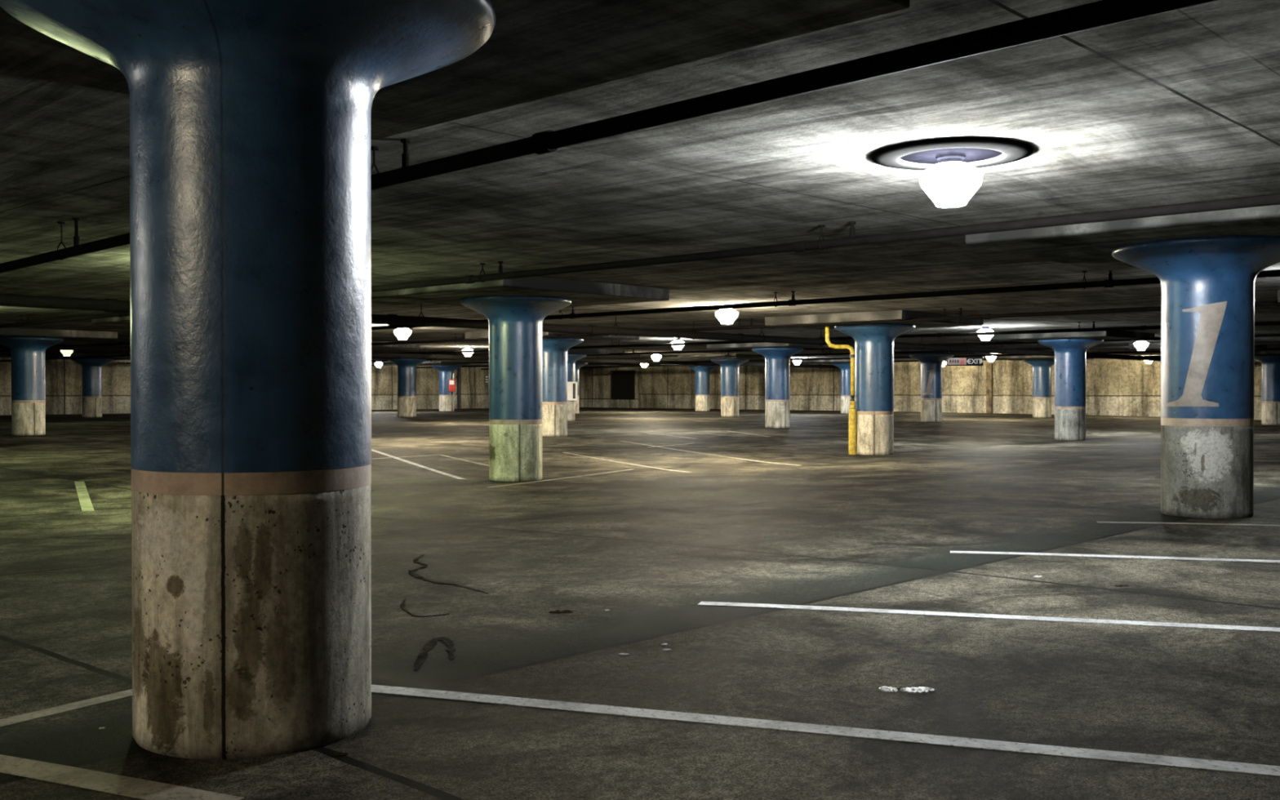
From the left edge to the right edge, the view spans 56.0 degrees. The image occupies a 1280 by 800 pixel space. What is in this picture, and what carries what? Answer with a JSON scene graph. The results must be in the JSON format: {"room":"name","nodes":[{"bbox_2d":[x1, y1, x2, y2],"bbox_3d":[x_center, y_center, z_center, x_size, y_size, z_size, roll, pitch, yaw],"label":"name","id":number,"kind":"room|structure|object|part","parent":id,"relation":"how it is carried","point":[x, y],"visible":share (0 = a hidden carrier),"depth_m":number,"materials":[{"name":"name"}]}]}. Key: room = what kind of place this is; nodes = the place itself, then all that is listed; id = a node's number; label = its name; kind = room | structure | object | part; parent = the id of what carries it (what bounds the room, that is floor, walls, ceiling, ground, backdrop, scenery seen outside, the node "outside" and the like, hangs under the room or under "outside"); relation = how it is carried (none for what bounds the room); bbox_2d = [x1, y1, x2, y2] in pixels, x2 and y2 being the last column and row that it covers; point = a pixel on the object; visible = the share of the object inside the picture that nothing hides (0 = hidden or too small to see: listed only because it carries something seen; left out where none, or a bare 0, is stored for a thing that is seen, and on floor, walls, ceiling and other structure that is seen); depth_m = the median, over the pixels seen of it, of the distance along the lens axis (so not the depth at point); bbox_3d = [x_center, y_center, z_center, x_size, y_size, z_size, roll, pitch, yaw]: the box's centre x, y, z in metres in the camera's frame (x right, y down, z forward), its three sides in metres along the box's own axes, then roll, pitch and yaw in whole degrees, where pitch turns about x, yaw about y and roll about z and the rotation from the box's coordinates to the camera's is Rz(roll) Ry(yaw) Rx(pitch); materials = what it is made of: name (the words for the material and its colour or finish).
{"room":"parking garage","nodes":[
{"label":"parking garage","id":0,"kind":"room"},
{"bbox_2d":[0,357,488,415],"bbox_3d":[-27.787,-0.524,55.245,0.287,3.395,68.637,0,1,43],"label":"wall","id":1,"kind":"structure","parent":0,"point":[63,376],"depth_m":58.06,"materials":[{"name":"concrete"}]},
{"bbox_2d":[456,367,461,408],"bbox_3d":[-10.959,-0.769,72.823,0.220,2.595,0.280,0,1,43],"label":"drain pipe","id":2,"kind":"object","parent":1,"relation":"attached to","point":[459,406],"visible":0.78,"depth_m":72.73,"materials":[{"name":"black metal"}]},
{"bbox_2d":[484,375,488,382],"bbox_3d":[-9.501,-1.275,74.507,0.036,0.472,0.240,0,1,43],"label":"notice","id":3,"kind":"object","parent":1,"relation":"attached to","point":[486,376],"visible":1,"depth_m":74.48,"materials":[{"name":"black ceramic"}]},
{"bbox_2d":[578,366,638,408],"bbox_3d":[-2.328,-0.761,77.872,5.903,2.695,0.270,0,1,43],"label":"wall","id":4,"kind":"structure","parent":0,"point":[594,391],"depth_m":77.92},
{"bbox_2d":[585,371,613,376],"bbox_3d":[-2.626,-1.695,77.843,2.418,0.282,0.170,0,1,43],"label":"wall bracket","id":5,"kind":"object","parent":4,"relation":"attached to","point":[611,371],"visible":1,"depth_m":77.69,"materials":[{"name":"metal"}]},
{"bbox_2d":[610,370,635,399],"bbox_3d":[-1.098,-0.954,76.463,2.039,1.846,0.100,0,1,43],"label":"louvres","id":6,"kind":"object","parent":4,"relation":"attached to","point":[622,382],"visible":1,"depth_m":76.47,"materials":[{"name":"black metal"}]},
{"bbox_2d":[0,407,1279,799],"bbox_3d":[-2.506,1.120,31.357,69.299,0.500,68.356,0,1,43],"label":"floor","id":7,"kind":"structure","parent":0,"point":[645,546],"depth_m":6.07,"materials":[{"name":"concrete"}]},
{"bbox_2d":[0,337,63,435],"bbox_3d":[-15.390,-0.325,30.262,1.609,2.447,1.609,0,0,9],"label":"concrete column","id":8,"kind":"structure","parent":7,"relation":"on","point":[28,353],"depth_m":29.93,"materials":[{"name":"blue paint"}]},
{"bbox_2d":[0,688,132,727],"bbox_3d":[-2.067,1.101,4.263,0.090,0.009,0.714,0,1,33],"label":"parking line","id":9,"kind":"object","parent":7,"relation":"on","point":[82,704],"visible":0.76,"depth_m":4.28,"materials":[{"name":"paint"}]},
{"bbox_2d":[74,481,94,511],"bbox_3d":[-6.788,1.153,14.662,0.120,0.051,4.013,0,1,-26],"label":"parking line","id":10,"kind":"object","parent":7,"relation":"on","point":[85,501],"visible":1,"depth_m":14.33,"materials":[{"name":"paint"}]},
{"bbox_2d":[71,358,112,417],"bbox_3d":[-22.800,-0.488,50.037,1.609,2.447,1.609,0,0,12],"label":"concrete column","id":11,"kind":"structure","parent":7,"relation":"on","point":[91,368],"depth_m":49.70,"materials":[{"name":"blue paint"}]},
{"bbox_2d":[0,754,244,799],"bbox_3d":[-1.620,1.102,3.494,1.102,0.010,0.120,0,1,24],"label":"parking line","id":12,"kind":"object","parent":7,"relation":"on","point":[145,789],"visible":1,"depth_m":3.46,"materials":[{"name":"paint"}]},
{"bbox_2d":[0,0,495,759],"bbox_3d":[-1.294,-0.109,4.037,1.612,2.447,1.612,0,1,39],"label":"concrete column","id":13,"kind":"structure","parent":7,"relation":"on","point":[251,226],"depth_m":3.70,"materials":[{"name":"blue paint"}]},
{"bbox_2d":[331,752,347,756],"bbox_3d":[-0.928,1.093,3.718,0.050,0.009,0.028,0,0,-17],"label":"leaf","id":14,"kind":"object","parent":7,"relation":"on","point":[338,753],"visible":1,"depth_m":3.71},
{"bbox_2d":[373,454,437,458],"bbox_3d":[-4.551,1.049,21.829,0.080,0.011,2.408,0,1,38],"label":"parking line","id":15,"kind":"object","parent":7,"relation":"on","point":[429,455],"visible":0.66,"depth_m":22.12,"materials":[{"name":"paint"}]},
{"bbox_2d":[386,358,426,417],"bbox_3d":[-9.784,-0.491,50.465,1.609,2.447,1.609,0,0,-7],"label":"concrete column","id":16,"kind":"structure","parent":7,"relation":"on","point":[406,367],"depth_m":50.12,"materials":[{"name":"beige paint"}]},
{"bbox_2d":[371,448,465,479],"bbox_3d":[-4.875,1.041,22.872,0.100,0.131,11.842,0,1,-23],"label":"parking line","id":17,"kind":"object","parent":7,"relation":"on","point":[372,450],"visible":0.58,"depth_m":19.99,"materials":[{"name":"white paint"}]},
{"bbox_2d":[400,597,449,617],"bbox_3d":[-1.206,1.095,6.343,0.179,0.017,0.628,0,1,-31],"label":"floor crack","id":18,"kind":"object","parent":7,"relation":"on","point":[402,604],"depth_m":6.14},
{"bbox_2d":[413,637,455,670],"bbox_3d":[-0.871,1.091,5.183,0.158,0.013,0.659,0,0,-5],"label":"stain","id":19,"kind":"object","parent":7,"relation":"on","point":[428,646],"depth_m":5.24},
{"bbox_2d":[431,364,462,411],"bbox_3d":[-10.265,-0.601,63.791,1.609,2.447,1.609,0,1,-28],"label":"concrete column","id":20,"kind":"structure","parent":7,"relation":"on","point":[446,372],"depth_m":63.44,"materials":[{"name":"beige paint"}]},
{"bbox_2d":[448,373,455,411],"bbox_3d":[-9.916,-0.400,63.473,0.322,2.011,0.237,0,0,0],"label":"alarm box","id":21,"kind":"object","parent":20,"relation":"attached to","point":[451,382],"visible":0.97,"depth_m":63.36,"materials":[{"name":"red metal"}]},
{"bbox_2d":[408,554,488,593],"bbox_3d":[-1.332,1.102,7.658,0.276,0.042,1.973,0,1,-21],"label":"floor crack","id":22,"kind":"object","parent":7,"relation":"on","point":[412,572],"depth_m":7.43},
{"bbox_2d":[439,454,488,466],"bbox_3d":[-3.089,1.075,21.344,0.080,0.054,3.196,0,1,-26],"label":"parking line","id":23,"kind":"object","parent":7,"relation":"on","point":[439,455],"visible":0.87,"depth_m":21.36,"materials":[{"name":"paint"}]},
{"bbox_2d":[459,295,571,481],"bbox_3d":[-1.793,-0.135,17.364,1.609,2.615,1.609,0,0,-3],"label":"concrete column","id":24,"kind":"structure","parent":7,"relation":"on","point":[515,322],"depth_m":17.02,"materials":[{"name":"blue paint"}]},
{"bbox_2d":[488,469,631,487],"bbox_3d":[-1.068,1.146,17.751,0.070,0.016,4.204,0,1,27],"label":"parking line","id":25,"kind":"object","parent":7,"relation":"on","point":[625,469],"visible":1,"depth_m":17.50,"materials":[{"name":"paint"}]},
{"bbox_2d":[549,609,572,613],"bbox_3d":[-0.405,1.079,6.143,0.120,0.015,0.052,0,0,-6],"label":"leaf","id":26,"kind":"object","parent":7,"relation":"on","point":[557,611],"visible":1,"depth_m":6.13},
{"bbox_2d":[542,337,583,436],"bbox_3d":[-2.236,-0.305,30.690,1.609,2.493,1.609,0,0,-18],"label":"concrete column","id":27,"kind":"structure","parent":7,"relation":"on","point":[554,350],"depth_m":30.34,"materials":[{"name":"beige paint"}]},
{"bbox_2d":[567,354,586,421],"bbox_3d":[-2.761,-0.438,44.016,1.609,2.447,1.609,0,0,-10],"label":"concrete column","id":28,"kind":"structure","parent":7,"relation":"on","point":[571,358],"depth_m":43.71,"materials":[{"name":"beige paint"}]},
{"bbox_2d":[567,382,577,399],"bbox_3d":[-2.453,-0.325,43.613,0.345,0.675,0.325,0,0,0],"label":"sign","id":29,"kind":"object","parent":28,"relation":"attached to","point":[571,386],"visible":1,"depth_m":43.46,"materials":[{"name":"white metal"}]},
{"bbox_3d":[-2.375,-0.324,43.463,0.190,0.675,0.025,0,0,0],"label":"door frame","id":30,"kind":"part","parent":29,"relation":"part of","materials":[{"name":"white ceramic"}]},
{"bbox_2d":[574,362,587,413],"bbox_3d":[-3.288,-0.548,57.342,1.609,2.447,1.609,0,0,13],"label":"concrete column","id":31,"kind":"structure","parent":7,"relation":"on","point":[577,365],"depth_m":57.08,"materials":[{"name":"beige paint"}]},
{"bbox_2d":[618,653,629,655],"bbox_3d":[-0.068,1.083,5.130,0.050,0.005,0.030,0,0,11],"label":"paper scrap","id":32,"kind":"object","parent":7,"relation":"on","point":[622,654],"visible":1,"depth_m":5.12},
{"bbox_2d":[562,452,691,472],"bbox_3d":[-0.370,1.093,21.355,0.080,0.060,5.585,0,1,-24],"label":"parking line","id":33,"kind":"object","parent":7,"relation":"on","point":[562,452],"visible":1,"depth_m":21.05,"materials":[{"name":"paint"}]},
{"bbox_2d":[647,443,692,447],"bbox_3d":[0.698,1.014,26.904,0.070,0.014,2.018,0,1,32],"label":"parking line","id":34,"kind":"object","parent":7,"relation":"on","point":[687,443],"visible":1,"depth_m":26.84,"materials":[{"name":"paint"}]},
{"bbox_2d":[644,432,698,439],"bbox_3d":[0.762,0.934,31.471,0.080,0.043,3.500,0,1,-22],"label":"parking line","id":35,"kind":"object","parent":7,"relation":"on","point":[645,433],"visible":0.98,"depth_m":31.03,"materials":[{"name":"paint"}]},
{"bbox_2d":[687,365,717,411],"bbox_3d":[3.336,-0.605,64.219,1.609,2.447,1.609,0,1,-21],"label":"concrete column","id":36,"kind":"structure","parent":7,"relation":"on","point":[702,372],"depth_m":63.88,"materials":[{"name":"beige paint"}]},
{"bbox_2d":[619,440,797,465],"bbox_3d":[1.136,1.050,24.420,0.080,0.098,8.541,0,1,-22],"label":"parking line","id":37,"kind":"object","parent":7,"relation":"on","point":[620,441],"visible":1,"depth_m":23.83,"materials":[{"name":"paint"}]},
{"bbox_2d":[711,359,748,417],"bbox_3d":[3.805,-0.495,50.893,1.609,2.447,1.609,0,1,-29],"label":"concrete column","id":38,"kind":"structure","parent":7,"relation":"on","point":[729,367],"depth_m":50.55,"materials":[{"name":"beige paint"}]},
{"bbox_2d":[751,347,803,427],"bbox_3d":[4.296,-0.362,37.567,1.609,2.493,1.609,0,1,-37],"label":"concrete column","id":39,"kind":"structure","parent":7,"relation":"on","point":[777,360],"depth_m":37.22,"materials":[{"name":"beige paint"}]},
{"bbox_2d":[371,684,1279,776],"bbox_3d":[0.501,1.098,4.029,3.792,0.011,0.100,0,0,19],"label":"parking line","id":40,"kind":"object","parent":7,"relation":"on","point":[1160,760],"visible":0.89,"depth_m":3.95,"materials":[{"name":"white paint"}]},
{"bbox_2d":[831,363,854,413],"bbox_3d":[10.029,-0.551,57.770,1.609,2.447,1.609,0,0,11],"label":"concrete column","id":41,"kind":"structure","parent":7,"relation":"on","point":[845,368],"depth_m":57.44,"materials":[{"name":"beige paint"}]},
{"bbox_2d":[834,323,915,455],"bbox_3d":[4.723,-0.191,24.241,1.609,2.615,1.609,0,1,45],"label":"concrete column","id":42,"kind":"structure","parent":7,"relation":"on","point":[874,342],"depth_m":23.90,"materials":[{"name":"beige paint"}]},
{"bbox_2d":[825,325,856,454],"bbox_3d":[4.032,-0.201,24.141,0.634,2.593,0.160,0,0,0],"label":"riser pipe","id":43,"kind":"object","parent":42,"relation":"attached to","point":[852,411],"visible":0.97,"depth_m":24.10,"materials":[{"name":"metal"}]},
{"bbox_2d":[879,685,897,692],"bbox_3d":[0.934,1.085,4.527,0.068,0.011,0.082,0,0,-9],"label":"scrap","id":44,"kind":"object","parent":7,"relation":"on","point":[886,689],"visible":1,"depth_m":4.51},
{"bbox_2d":[899,686,934,693],"bbox_3d":[1.042,1.086,4.518,0.135,0.010,0.081,0,0,-3],"label":"scrap","id":45,"kind":"object","parent":7,"relation":"on","point":[920,689],"visible":1,"depth_m":4.50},
{"bbox_2d":[909,354,954,422],"bbox_3d":[10.773,-0.419,44.444,1.609,2.493,1.609,0,0,15],"label":"concrete column","id":46,"kind":"structure","parent":7,"relation":"on","point":[931,364],"depth_m":44.10,"materials":[{"name":"beige paint"}]},
{"bbox_2d":[697,601,1279,631],"bbox_3d":[1.994,1.082,5.926,3.480,0.011,0.100,0,0,15],"label":"parking line","id":47,"kind":"object","parent":7,"relation":"on","point":[706,603],"visible":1,"depth_m":5.97,"materials":[{"name":"white paint"}]},
{"bbox_2d":[1022,359,1054,417],"bbox_3d":[17.158,-0.475,51.321,1.609,2.493,1.609,0,0,-8],"label":"concrete column","id":48,"kind":"structure","parent":7,"relation":"on","point":[1042,368],"depth_m":50.99,"materials":[{"name":"beige paint"}]},
{"bbox_2d":[1037,338,1103,440],"bbox_3d":[11.129,-0.248,31.118,1.609,2.615,1.609,0,0,-12],"label":"concrete column","id":49,"kind":"structure","parent":7,"relation":"on","point":[1069,353],"depth_m":30.78,"materials":[{"name":"beige paint"}]},
{"bbox_2d":[950,551,1279,562],"bbox_3d":[3.662,1.065,8.044,3.075,0.011,0.100,0,0,14],"label":"parking line","id":50,"kind":"object","parent":7,"relation":"on","point":[957,552],"visible":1,"depth_m":8.14,"materials":[{"name":"white paint"}]},
{"bbox_2d":[1115,584,1128,586],"bbox_3d":[2.774,1.067,6.927,0.090,0.007,0.047,0,0,-17],"label":"leaf","id":51,"kind":"object","parent":7,"relation":"on","point":[1117,585],"visible":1,"depth_m":6.92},
{"bbox_2d":[1096,521,1279,526],"bbox_3d":[5.235,1.049,10.031,2.691,0.012,0.090,0,0,12],"label":"parking line","id":52,"kind":"object","parent":7,"relation":"on","point":[1096,522],"visible":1,"depth_m":10.13,"materials":[{"name":"paint"}]},
{"bbox_2d":[1111,235,1279,518],"bbox_3d":[5.145,-0.166,10.914,1.612,2.447,1.612,0,0,5],"label":"concrete column","id":53,"kind":"structure","parent":7,"relation":"on","point":[1207,283],"depth_m":10.58,"materials":[{"name":"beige paint"}]},
{"bbox_2d":[1254,355,1279,425],"bbox_3d":[23.625,-0.362,44.873,1.609,2.613,1.609,0,0,-3],"label":"concrete column","id":54,"kind":"structure","parent":7,"relation":"on","point":[1270,384],"depth_m":44.57,"materials":[{"name":"beige paint"}]},
{"bbox_2d":[0,0,1279,366],"bbox_3d":[-2.506,-1.875,31.332,69.297,0.300,68.355,0,1,43],"label":"ceiling","id":55,"kind":"structure","parent":0,"point":[1182,105],"depth_m":8.40,"materials":[{"name":"concrete"}]},
{"bbox_2d":[0,328,117,342],"bbox_3d":[-15.390,-1.642,30.251,3.140,0.188,3.140,0,1,43],"label":"trim","id":56,"kind":"structure","parent":55,"relation":"attached to","point":[68,335],"depth_m":29.37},
{"bbox_2d":[60,350,73,355],"bbox_3d":[-19.131,-1.637,40.139,0.394,0.322,0.394,0,0,0],"label":"ceiling lamp","id":57,"kind":"object","parent":55,"relation":"hanging from","point":[65,353],"visible":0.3,"depth_m":40.02,"materials":[{"name":"glass"}]},
{"bbox_2d":[44,353,130,359],"bbox_3d":[-22.800,-1.805,50.026,3.140,0.188,3.140,0,1,43],"label":"trim","id":58,"kind":"structure","parent":55,"relation":"attached to","point":[56,355],"depth_m":48.71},
{"bbox_2d":[92,315,130,325],"bbox_3d":[-8.601,-1.589,23.802,3.140,0.188,3.140,0,1,43],"label":"trim","id":59,"kind":"structure","parent":55,"relation":"attached to","point":[122,321],"depth_m":23.24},
{"bbox_2d":[374,361,382,367],"bbox_3d":[-13.110,-1.803,60.342,0.394,0.322,0.394,0,0,0],"label":"ceiling lamp","id":60,"kind":"object","parent":55,"relation":"hanging from","point":[378,364],"visible":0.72,"depth_m":60.23,"materials":[{"name":"glass"}]},
{"bbox_2d":[371,341,419,350],"bbox_3d":[-9.029,-1.699,37.128,3.140,0.188,3.140,0,1,43],"label":"trim","id":61,"kind":"structure","parent":55,"relation":"attached to","point":[407,345],"depth_m":36.81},
{"bbox_2d":[371,357,431,359],"bbox_3d":[-9.784,-1.809,50.454,3.140,0.188,3.140,0,1,43],"label":"trim","id":62,"kind":"structure","parent":55,"relation":"attached to","point":[377,358],"depth_m":49.89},
{"bbox_2d":[394,328,411,339],"bbox_3d":[-5.377,-1.530,27.241,0.394,0.322,0.394,0,0,0],"label":"ceiling lamp","id":63,"kind":"object","parent":55,"relation":"hanging from","point":[402,334],"visible":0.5,"depth_m":27.11,"materials":[{"name":"glass"}]},
{"bbox_2d":[0,337,839,368],"bbox_3d":[-8.274,-1.603,40.587,0.194,0.397,62.648,0,1,43],"label":"pipe","id":64,"kind":"object","parent":55,"relation":"hanging from","point":[56,347],"visible":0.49,"depth_m":42.49,"materials":[{"name":"metal"}]},
{"bbox_2d":[417,361,488,366],"bbox_3d":[-10.265,-1.918,63.780,3.139,0.188,3.139,0,1,43],"label":"trim","id":65,"kind":"structure","parent":55,"relation":"attached to","point":[474,364],"depth_m":63.01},
{"bbox_2d":[0,0,909,138],"bbox_3d":[-1.294,-1.426,4.026,3.139,0.188,3.139,0,1,43],"label":"slab","id":66,"kind":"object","parent":55,"relation":"attached to","point":[535,50],"depth_m":4.54,"materials":[{"name":"concrete"}]},
{"bbox_2d":[462,346,472,355],"bbox_3d":[-5.805,-1.640,40.567,0.394,0.322,0.394,0,0,0],"label":"ceiling lamp","id":67,"kind":"object","parent":55,"relation":"hanging from","point":[468,348],"visible":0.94,"depth_m":40.47,"materials":[{"name":"glass"}]},
{"bbox_2d":[371,276,669,307],"bbox_3d":[-1.793,-1.536,17.353,3.140,0.188,3.140,0,1,43],"label":"ceiling slab","id":68,"kind":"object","parent":55,"relation":"attached to","point":[581,293],"depth_m":16.45,"materials":[{"name":"concrete"}]},
{"bbox_2d":[465,331,639,341],"bbox_3d":[-2.236,-1.646,30.679,3.139,0.188,3.139,0,1,43],"label":"trim","id":69,"kind":"structure","parent":55,"relation":"attached to","point":[478,335],"depth_m":30.20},
{"bbox_2d":[0,293,1160,360],"bbox_3d":[4.232,-1.506,28.859,0.194,0.397,62.648,0,1,43],"label":"pipe","id":70,"kind":"object","parent":55,"relation":"hanging from","point":[110,305],"visible":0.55,"depth_m":23.28,"materials":[{"name":"metal"}]},
{"bbox_2d":[567,348,625,355],"bbox_3d":[-2.761,-1.756,44.005,3.140,0.188,3.140,0,1,43],"label":"trim","id":71,"kind":"structure","parent":55,"relation":"attached to","point":[575,351],"depth_m":43.02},
{"bbox_2d":[579,364,619,368],"bbox_3d":[-3.436,-1.975,70.657,3.139,0.188,3.139,0,1,43],"label":"trim","id":72,"kind":"structure","parent":55,"relation":"attached to","point":[585,365],"depth_m":69.93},
{"bbox_2d":[0,0,1217,273],"bbox_3d":[-14.425,-1.585,19.284,68.305,0.992,0.116,-1,0,43],"label":"pipe","id":73,"kind":"object","parent":55,"relation":"hanging from","point":[1103,12],"visible":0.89,"depth_m":5.16,"materials":[{"name":"metal"}]},
{"bbox_2d":[0,193,1279,328],"bbox_3d":[-11.201,-1.542,22.715,68.305,0.223,0.106,0,1,43],"label":"pipe","id":74,"kind":"object","parent":55,"relation":"hanging from","point":[1268,199],"visible":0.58,"depth_m":10.46,"materials":[{"name":"metal"}]},
{"bbox_2d":[0,269,1279,351],"bbox_3d":[-7.344,-1.576,26.829,68.305,0.223,0.106,0,1,43],"label":"pipe","id":75,"kind":"object","parent":55,"relation":"hanging from","point":[1110,282],"visible":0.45,"depth_m":16.93,"materials":[{"name":"metal"}]},
{"bbox_2d":[0,300,1279,361],"bbox_3d":[-3.878,-1.607,30.525,68.305,0.223,0.106,0,1,43],"label":"pipe","id":76,"kind":"object","parent":55,"relation":"hanging from","point":[986,316],"visible":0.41,"depth_m":22.27,"materials":[{"name":"metal"}]},
{"bbox_2d":[651,354,661,360],"bbox_3d":[0.645,-1.697,47.444,0.394,0.322,0.394,0,0,0],"label":"ceiling lamp","id":77,"kind":"object","parent":55,"relation":"hanging from","point":[655,357],"visible":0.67,"depth_m":47.32,"materials":[{"name":"glass"}]},
{"bbox_2d":[671,337,684,350],"bbox_3d":[1.073,-1.587,34.118,0.394,0.322,0.394,0,0,0],"label":"ceiling lamp","id":78,"kind":"object","parent":55,"relation":"hanging from","point":[677,340],"visible":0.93,"depth_m":34.02,"materials":[{"name":"glass"}]},
{"bbox_2d":[661,364,720,366],"bbox_3d":[3.336,-1.922,64.208,3.140,0.188,3.140,0,1,43],"label":"trim","id":79,"kind":"structure","parent":55,"relation":"attached to","point":[661,364],"depth_m":64.06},
{"bbox_2d":[126,320,1279,364],"bbox_3d":[0.110,-1.642,34.777,68.305,0.223,0.107,0,1,43],"label":"pipe","id":80,"kind":"object","parent":55,"relation":"hanging from","point":[1257,323],"visible":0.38,"depth_m":28.21,"materials":[{"name":"metal"}]},
{"bbox_2d":[677,353,764,359],"bbox_3d":[3.805,-1.812,50.882,3.139,0.188,3.139,0,1,43],"label":"trim","id":81,"kind":"structure","parent":55,"relation":"attached to","point":[735,354],"depth_m":49.89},
{"bbox_2d":[715,308,737,324],"bbox_3d":[1.501,-1.477,20.792,0.394,0.322,0.394,0,0,0],"label":"ceiling lamp","id":82,"kind":"object","parent":55,"relation":"hanging from","point":[724,316],"visible":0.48,"depth_m":20.67,"materials":[{"name":"glass"}]},
{"bbox_2d":[706,342,830,350],"bbox_3d":[4.296,-1.702,37.556,3.139,0.188,3.139,0,1,43],"label":"trim","id":83,"kind":"structure","parent":55,"relation":"attached to","point":[744,346],"depth_m":36.55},
{"bbox_2d":[792,357,801,364],"bbox_3d":[7.094,-1.753,54.321,0.394,0.322,0.394,0,0,0],"label":"ceiling lamp","id":84,"kind":"object","parent":55,"relation":"hanging from","point":[797,362],"visible":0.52,"depth_m":54.21,"materials":[{"name":"glass"}]},
{"bbox_2d":[371,342,1279,366],"bbox_3d":[7.552,-1.707,42.737,68.338,0.223,0.110,0,1,43],"label":"pipe","id":85,"kind":"object","parent":55,"relation":"hanging from","point":[1255,343],"visible":0.49,"depth_m":43.58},
{"bbox_2d":[371,333,1279,361],"bbox_3d":[3.914,-1.675,38.834,68.305,0.223,0.106,0,1,43],"label":"pipe","id":86,"kind":"object","parent":55,"relation":"hanging from","point":[1157,338],"visible":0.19,"depth_m":36.39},
{"bbox_2d":[416,347,1279,368],"bbox_3d":[11.213,-1.739,46.617,68.305,0.223,0.110,0,1,43],"label":"pipe","id":87,"kind":"object","parent":55,"relation":"hanging from","point":[1273,348],"visible":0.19,"depth_m":45.66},
{"bbox_2d":[803,359,894,364],"bbox_3d":[10.029,-1.869,57.759,3.139,0.188,3.139,0,1,43],"label":"trim","id":88,"kind":"structure","parent":55,"relation":"attached to","point":[836,360],"depth_m":56.76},
{"bbox_2d":[764,310,983,329],"bbox_3d":[4.723,-1.593,24.230,3.140,0.188,3.140,0,1,43],"label":"trim","id":89,"kind":"structure","parent":55,"relation":"attached to","point":[891,315],"depth_m":23.24,"materials":[{"name":"concrete"}]},
{"bbox_2d":[480,354,1279,369],"bbox_3d":[15.121,-1.773,50.785,68.305,0.223,0.107,0,1,43],"label":"pipe","id":90,"kind":"object","parent":55,"relation":"hanging from","point":[1027,358],"visible":0.23,"depth_m":56.31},
{"bbox_2d":[893,349,991,355],"bbox_3d":[10.773,-1.759,44.433,3.140,0.188,3.140,0,1,43],"label":"trim","id":91,"kind":"structure","parent":55,"relation":"attached to","point":[957,353],"depth_m":43.39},
{"bbox_2d":[871,137,1032,207],"bbox_3d":[1.929,-1.367,7.466,0.970,0.322,0.970,0,0,0],"label":"ceiling lamp","id":92,"kind":"object","parent":55,"relation":"hanging from","point":[950,177],"visible":1,"depth_m":7.35,"materials":[{"name":"glowing white glass"},{"name":"white painted metal"},{"name":"dark metal"}]},
{"bbox_3d":[1.929,-1.516,7.464,0.628,0.016,0.628,0,0,0],"label":"dish","id":93,"kind":"part","parent":92,"relation":"part of","materials":[{"name":"metal"}]},
{"bbox_2d":[946,356,982,365],"bbox_3d":[12.564,-1.587,46.501,1.398,0.525,0.100,0,0,0],"label":"sign","id":94,"kind":"object","parent":55,"relation":"hanging from","point":[956,361],"visible":0.87,"depth_m":46.47,"materials":[{"name":"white plastic"}]},
{"bbox_3d":[12.251,-1.494,46.465,0.711,0.258,0.012,0,0,0],"label":"white panel","id":95,"kind":"part","parent":94,"relation":"part of","materials":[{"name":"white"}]},
{"bbox_2d":[977,326,993,340],"bbox_3d":[7.950,-1.534,27.669,0.394,0.322,0.394,0,0,0],"label":"ceiling lamp","id":96,"kind":"object","parent":55,"relation":"hanging from","point":[986,337],"visible":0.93,"depth_m":27.57,"materials":[{"name":"glass"}]},
{"bbox_2d":[986,353,995,361],"bbox_3d":[13.971,-1.700,47.872,0.394,0.322,0.394,0,0,0],"label":"ceiling lamp","id":97,"kind":"object","parent":55,"relation":"hanging from","point":[989,358],"visible":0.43,"depth_m":47.76,"materials":[{"name":"glass"}]},
{"bbox_2d":[995,355,1093,360],"bbox_3d":[17.158,-1.816,51.310,3.139,0.188,3.139,0,1,43],"label":"trim","id":98,"kind":"structure","parent":55,"relation":"attached to","point":[1033,356],"depth_m":50.41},
{"bbox_2d":[989,330,1154,342],"bbox_3d":[11.129,-1.649,31.107,3.140,0.188,3.140,0,1,43],"label":"trim","id":99,"kind":"structure","parent":55,"relation":"attached to","point":[1107,335],"depth_m":30.05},
{"bbox_2d":[965,204,1279,271],"bbox_3d":[5.145,-1.483,10.903,3.139,0.188,3.139,0,1,43],"label":"ceiling slab","id":100,"kind":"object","parent":55,"relation":"attached to","point":[1087,245],"depth_m":10.16,"materials":[{"name":"concrete"}]},
{"bbox_2d":[1133,340,1148,350],"bbox_3d":[14.399,-1.590,34.546,0.394,0.322,0.394,0,0,0],"label":"ceiling lamp","id":101,"kind":"object","parent":55,"relation":"hanging from","point":[1140,344],"visible":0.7,"depth_m":34.42,"materials":[{"name":"glass"}]},
{"bbox_2d":[1128,342,1266,351],"bbox_3d":[17.624,-1.706,37.984,3.140,0.188,3.140,0,1,43],"label":"trim","id":102,"kind":"structure","parent":55,"relation":"attached to","point":[1256,347],"depth_m":37.77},
{"bbox_2d":[1254,350,1279,354],"bbox_3d":[23.625,-1.763,44.861,3.140,0.188,3.140,0,1,43],"label":"trim","id":103,"kind":"structure","parent":55,"relation":"attached to","point":[1271,352],"depth_m":43.53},
{"bbox_2d":[1277,290,1279,302],"bbox_3d":[11.603,-1.540,17.781,3.140,0.188,3.140,0,1,43],"label":"trim","id":104,"kind":"structure","parent":55,"relation":"attached to","point":[1278,291],"depth_m":17.69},
{"bbox_2d":[638,358,1262,419],"bbox_3d":[20.969,-0.534,56.378,69.297,3.395,0.288,0,1,43],"label":"wall","id":105,"kind":"structure","parent":0,"point":[1113,387],"depth_m":60.82,"materials":[{"name":"concrete"}]},
{"bbox_2d":[986,363,992,413],"bbox_3d":[17.300,-0.575,59.562,0.300,2.465,0.110,0,1,43],"label":"trim","id":106,"kind":"structure","parent":105,"relation":"attached to","point":[988,366],"depth_m":59.50,"materials":[{"name":"concrete"}]}
]}

